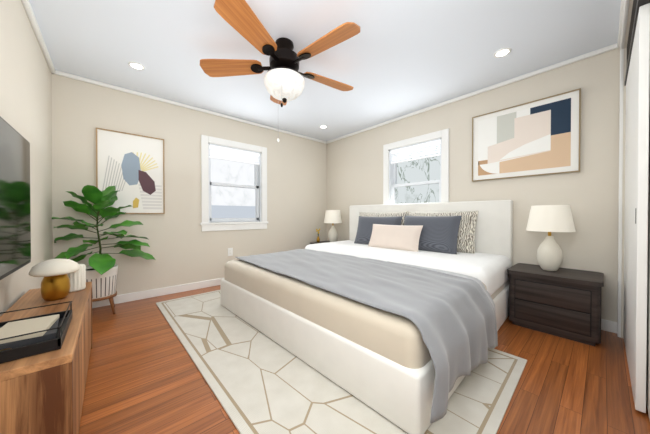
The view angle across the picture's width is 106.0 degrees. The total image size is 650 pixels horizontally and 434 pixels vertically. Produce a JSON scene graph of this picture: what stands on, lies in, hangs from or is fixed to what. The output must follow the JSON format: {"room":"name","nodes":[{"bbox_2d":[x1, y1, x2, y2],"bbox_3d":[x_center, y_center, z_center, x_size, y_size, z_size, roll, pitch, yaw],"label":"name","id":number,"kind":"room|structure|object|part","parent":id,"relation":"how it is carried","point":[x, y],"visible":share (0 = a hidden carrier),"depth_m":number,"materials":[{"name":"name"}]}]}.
{"room":"bedroom","nodes":[
{"label":"bedroom","id":0,"kind":"room"},
{"bbox_2d":[0,0,52,315],"bbox_3d":[-1.244,-0.225,0.649,0.150,2.440,4.620,0,1,-41],"label":"wall","id":1,"kind":"structure","parent":0,"point":[25,96],"depth_m":1.77,"materials":[{"name":"paint"}]},
{"bbox_2d":[0,117,30,279],"bbox_3d":[-1.357,-0.082,0.953,0.076,0.712,1.265,0,1,-41],"label":"tv","id":2,"kind":"object","parent":1,"relation":"attached to","point":[15,234],"visible":1,"depth_m":1.20,"materials":[{"name":"black"}]},
{"bbox_2d":[21,0,57,74],"bbox_3d":[-1.225,-1.426,0.756,0.032,0.040,4.470,0,1,-41],"label":"crown molding","id":3,"kind":"structure","parent":1,"relation":"attached to","point":[32,17],"depth_m":1.90,"materials":[{"name":"white wood"}]},
{"bbox_2d":[51,73,326,294],"bbox_3d":[-1.391,-0.250,3.695,3.950,2.440,0.150,0,1,-41],"label":"wall","id":4,"kind":"structure","parent":0,"point":[183,248],"depth_m":3.13,"materials":[{"name":"paint"}]},
{"bbox_2d":[96,128,164,213],"bbox_3d":[-2.229,-0.498,2.835,0.619,0.924,0.028,0,1,-41],"label":"art","id":5,"kind":"object","parent":4,"relation":"attached to","point":[130,167],"visible":0.85,"depth_m":2.83,"materials":[{"name":"white paper"}]},
{"bbox_2d":[92,278,223,307],"bbox_3d":[-1.331,0.923,3.644,3.600,0.095,0.020,0,1,-41],"label":"baseboard","id":6,"kind":"structure","parent":4,"relation":"attached to","point":[122,298],"depth_m":3.00,"materials":[{"name":"white wood"}]},
{"bbox_2d":[58,71,325,143],"bbox_3d":[-1.327,-1.450,3.620,3.540,0.040,0.032,0,1,-41],"label":"crown molding","id":7,"kind":"structure","parent":4,"relation":"attached to","point":[60,73],"depth_m":3.07,"materials":[{"name":"white wood"}]},
{"bbox_2d":[228,248,232,255],"bbox_3d":[-1.391,0.513,3.595,0.070,0.115,0.008,0,1,-41],"label":"electrical outlet plate","id":8,"kind":"object","parent":4,"relation":"attached to","point":[230,251],"visible":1,"depth_m":3.60,"materials":[{"name":"white plastic"}]},
{"bbox_2d":[200,135,267,230],"bbox_3d":[-1.360,-0.463,3.703,1.020,1.315,0.176,0,1,-41],"label":"window","id":9,"kind":"structure","parent":4,"relation":"in","point":[209,144],"depth_m":3.62,"materials":[{"name":"white wood"}]},
{"bbox_2d":[29,0,620,141],"bbox_3d":[0.134,-1.506,1.949,3.950,0.100,4.770,0,1,-41],"label":"ceiling","id":10,"kind":"structure","parent":0,"point":[392,59],"depth_m":2.10,"materials":[{"name":"white paint"}]},
{"bbox_2d":[128,62,144,69],"bbox_3d":[-1.817,-1.455,2.359,0.128,0.007,0.128,0,1,-41],"label":"recessed light","id":11,"kind":"object","parent":10,"relation":"in","point":[136,65],"visible":1,"depth_m":2.35,"materials":[{"name":"white plastic"}]},
{"bbox_2d":[200,0,359,141],"bbox_3d":[-0.301,-1.062,2.063,1.355,0.787,1.362,0,1,-41],"label":"fan","id":12,"kind":"object","parent":10,"relation":"hanging from","point":[284,82],"visible":1,"depth_m":1.93,"materials":[{"name":"brown wood"}]},
{"label":"blade","id":13,"kind":"part","parent":12,"relation":"part of","materials":[{"name":"brown wood"}]},
{"label":"blade","id":14,"kind":"part","parent":12,"relation":"part of","materials":[{"name":"brown wood"}]},
{"label":"blade","id":15,"kind":"part","parent":12,"relation":"part of","materials":[{"name":"brown wood"}]},
{"label":"blade","id":16,"kind":"part","parent":12,"relation":"part of","materials":[{"name":"brown wood"}]},
{"bbox_2d":[494,48,510,57],"bbox_3d":[1.572,-1.453,2.168,0.128,0.007,0.128,0,1,-41],"label":"recessed light","id":17,"kind":"object","parent":10,"relation":"in","point":[503,52],"visible":1,"depth_m":2.16,"materials":[{"name":"white plastic"}]},
{"bbox_2d":[79,285,649,433],"bbox_3d":[0.134,1.034,1.970,3.950,0.100,4.770,0,1,-41],"label":"floor","id":18,"kind":"structure","parent":0,"point":[144,375],"depth_m":1.44,"materials":[{"name":"brown wood"}]},
{"bbox_2d":[0,282,91,433],"bbox_3d":[-1.448,0.740,1.264,0.305,0.500,1.280,0,1,-41],"label":"console","id":19,"kind":"object","parent":18,"relation":"on","point":[42,393],"visible":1,"depth_m":0.86,"materials":[{"name":"brown wood"}]},
{"bbox_2d":[0,301,71,363],"bbox_3d":[-1.192,0.450,0.974,0.230,0.082,0.370,0,1,-41],"label":"decorative tray","id":20,"kind":"object","parent":19,"relation":"on","point":[29,336],"visible":0.98,"depth_m":0.94,"materials":[{"name":"black"}]},
{"bbox_2d":[29,259,79,300],"bbox_3d":[-1.603,0.368,1.457,0.205,0.238,0.205,0,1,-41],"label":"mushroom lamp","id":21,"kind":"object","parent":19,"relation":"on","point":[55,282],"visible":1,"depth_m":1.41,"materials":[{"name":"gold metal"}]},
{"bbox_2d":[67,264,85,291],"bbox_3d":[-1.670,0.403,1.624,0.117,0.165,0.115,0,1,-41],"label":"ribbed vase","id":22,"kind":"object","parent":19,"relation":"on","point":[78,280],"visible":0.48,"depth_m":1.60,"materials":[{"name":"beige ceramic"}]},
{"bbox_2d":[52,185,155,313],"bbox_3d":[-2.165,0.322,2.454,0.813,1.320,0.599,0,1,-41],"label":"plant","id":23,"kind":"object","parent":18,"relation":"on","point":[101,271],"visible":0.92,"depth_m":2.42,"materials":[{"name":"green plant"}]},
{"bbox_2d":[310,241,329,243],"bbox_3d":[0.093,0.714,4.394,0.499,0.500,0.610,0,1,-41],"label":"nightstand","id":24,"kind":"object","parent":18,"relation":"on","point":[319,242],"visible":0.04,"depth_m":4.45,"materials":[{"name":"black wood"}]},
{"bbox_2d":[324,210,341,241],"bbox_3d":[0.142,0.171,4.386,0.330,0.585,0.330,0,1,-41],"label":"table lamp","id":25,"kind":"object","parent":24,"relation":"on","point":[332,216],"visible":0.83,"depth_m":4.30,"materials":[{"name":"beige ceramic"}]},
{"bbox_2d":[156,290,526,433],"bbox_3d":[-0.265,0.977,2.218,1.680,0.009,3.040,0,1,-43],"label":"rug","id":26,"kind":"object","parent":18,"relation":"on","point":[258,381],"visible":0.54,"depth_m":1.41,"materials":[{"name":"beige fabric"}]},
{"bbox_2d":[220,200,512,433],"bbox_3d":[0.447,0.393,2.587,2.259,1.148,2.357,0,1,-44],"label":"bed","id":27,"kind":"object","parent":26,"relation":"on","point":[397,314],"visible":1,"depth_m":1.69,"materials":[{"name":"fabric"}]},
{"bbox_2d":[234,245,497,423],"bbox_3d":[0.233,0.674,2.336,1.600,0.467,2.287,0,1,-44],"label":"throw","id":28,"kind":"object","parent":27,"relation":"on","point":[400,334],"depth_m":1.46,"materials":[{"name":"grey fabric"}]},
{"bbox_3d":[0.406,0.566,2.616,2.119,0.345,2.244,0,1,-44],"label":"mattress","id":29,"kind":"part","parent":27,"relation":"part of","materials":[{"name":"beige fabric"}]},
{"bbox_2d":[507,263,603,345],"bbox_3d":[2.037,0.732,2.182,0.499,0.500,0.590,0,1,-41],"label":"nightstand","id":30,"kind":"object","parent":18,"relation":"on","point":[565,303],"visible":0.98,"depth_m":2.01,"materials":[{"name":"black wood"}]},
{"bbox_2d":[526,205,575,270],"bbox_3d":[2.028,0.188,2.209,0.330,0.585,0.330,0,1,-41],"label":"table lamp","id":31,"kind":"object","parent":30,"relation":"on","point":[549,219],"visible":1,"depth_m":2.13,"materials":[{"name":"beige ceramic"}]},
{"bbox_2d":[327,48,649,321],"bbox_3d":[1.611,-0.246,3.157,0.150,2.440,4.620,0,1,-41],"label":"wall","id":32,"kind":"structure","parent":0,"point":[588,193],"depth_m":2.44,"materials":[{"name":"paint"}]},
{"bbox_2d":[383,128,448,203],"bbox_3d":[1.291,-0.461,3.500,0.176,1.315,1.020,0,1,-41],"label":"east window","id":33,"kind":"structure","parent":32,"relation":"in","point":[440,138],"depth_m":3.44,"materials":[{"name":"white wood"}]},
{"bbox_2d":[326,44,619,143],"bbox_3d":[1.245,-1.448,3.425,0.032,0.040,3.720,0,1,-41],"label":"crown molding","id":34,"kind":"structure","parent":32,"relation":"attached to","point":[611,47],"depth_m":2.66,"materials":[{"name":"white wood"}]},
{"bbox_2d":[472,88,580,181],"bbox_3d":[2.023,-0.789,2.546,0.028,0.750,0.880,0,1,-41],"label":"art","id":35,"kind":"object","parent":32,"relation":"attached to","point":[539,137],"visible":1,"depth_m":2.48,"materials":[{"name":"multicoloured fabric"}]},
{"bbox_2d":[601,319,616,332],"bbox_3d":[1.250,0.924,3.448,0.020,0.095,3.720,0,1,-41],"label":"baseboard","id":36,"kind":"structure","parent":32,"relation":"attached to","point":[608,325],"depth_m":2.10,"materials":[{"name":"white"}]},
{"bbox_2d":[617,0,649,418],"bbox_3d":[1.769,-0.228,0.932,2.550,2.440,0.768,0,1,-41],"label":"closet door","id":37,"kind":"structure","parent":0,"point":[633,323],"depth_m":1.31,"materials":[{"name":"paint"}]},
{"bbox_2d":[616,0,624,47],"bbox_3d":[1.498,-1.430,1.192,2.500,0.040,0.032,0,1,-41],"label":"crown molding","id":38,"kind":"structure","parent":37,"relation":"attached to","point":[622,1],"depth_m":1.79,"materials":[{"name":"white wood"}]},
{"label":"outside","id":39,"kind":"structure","parent":0,"visible":0},
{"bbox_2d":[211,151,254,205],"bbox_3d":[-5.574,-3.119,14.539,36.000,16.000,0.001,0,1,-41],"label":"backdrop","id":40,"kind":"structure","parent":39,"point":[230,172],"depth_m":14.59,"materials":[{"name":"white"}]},
{"bbox_2d":[395,146,439,203],"bbox_3d":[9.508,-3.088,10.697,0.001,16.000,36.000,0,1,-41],"label":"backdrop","id":41,"kind":"structure","parent":39,"point":[422,170],"depth_m":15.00,"materials":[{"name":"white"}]},
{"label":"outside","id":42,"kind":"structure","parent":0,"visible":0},
{"bbox_2d":[212,205,255,217],"bbox_3d":[-3.349,0.669,12.864,6.800,2.450,4.100,0,1,-41],"label":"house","id":43,"kind":"structure","parent":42,"point":[220,211],"depth_m":11.20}
]}

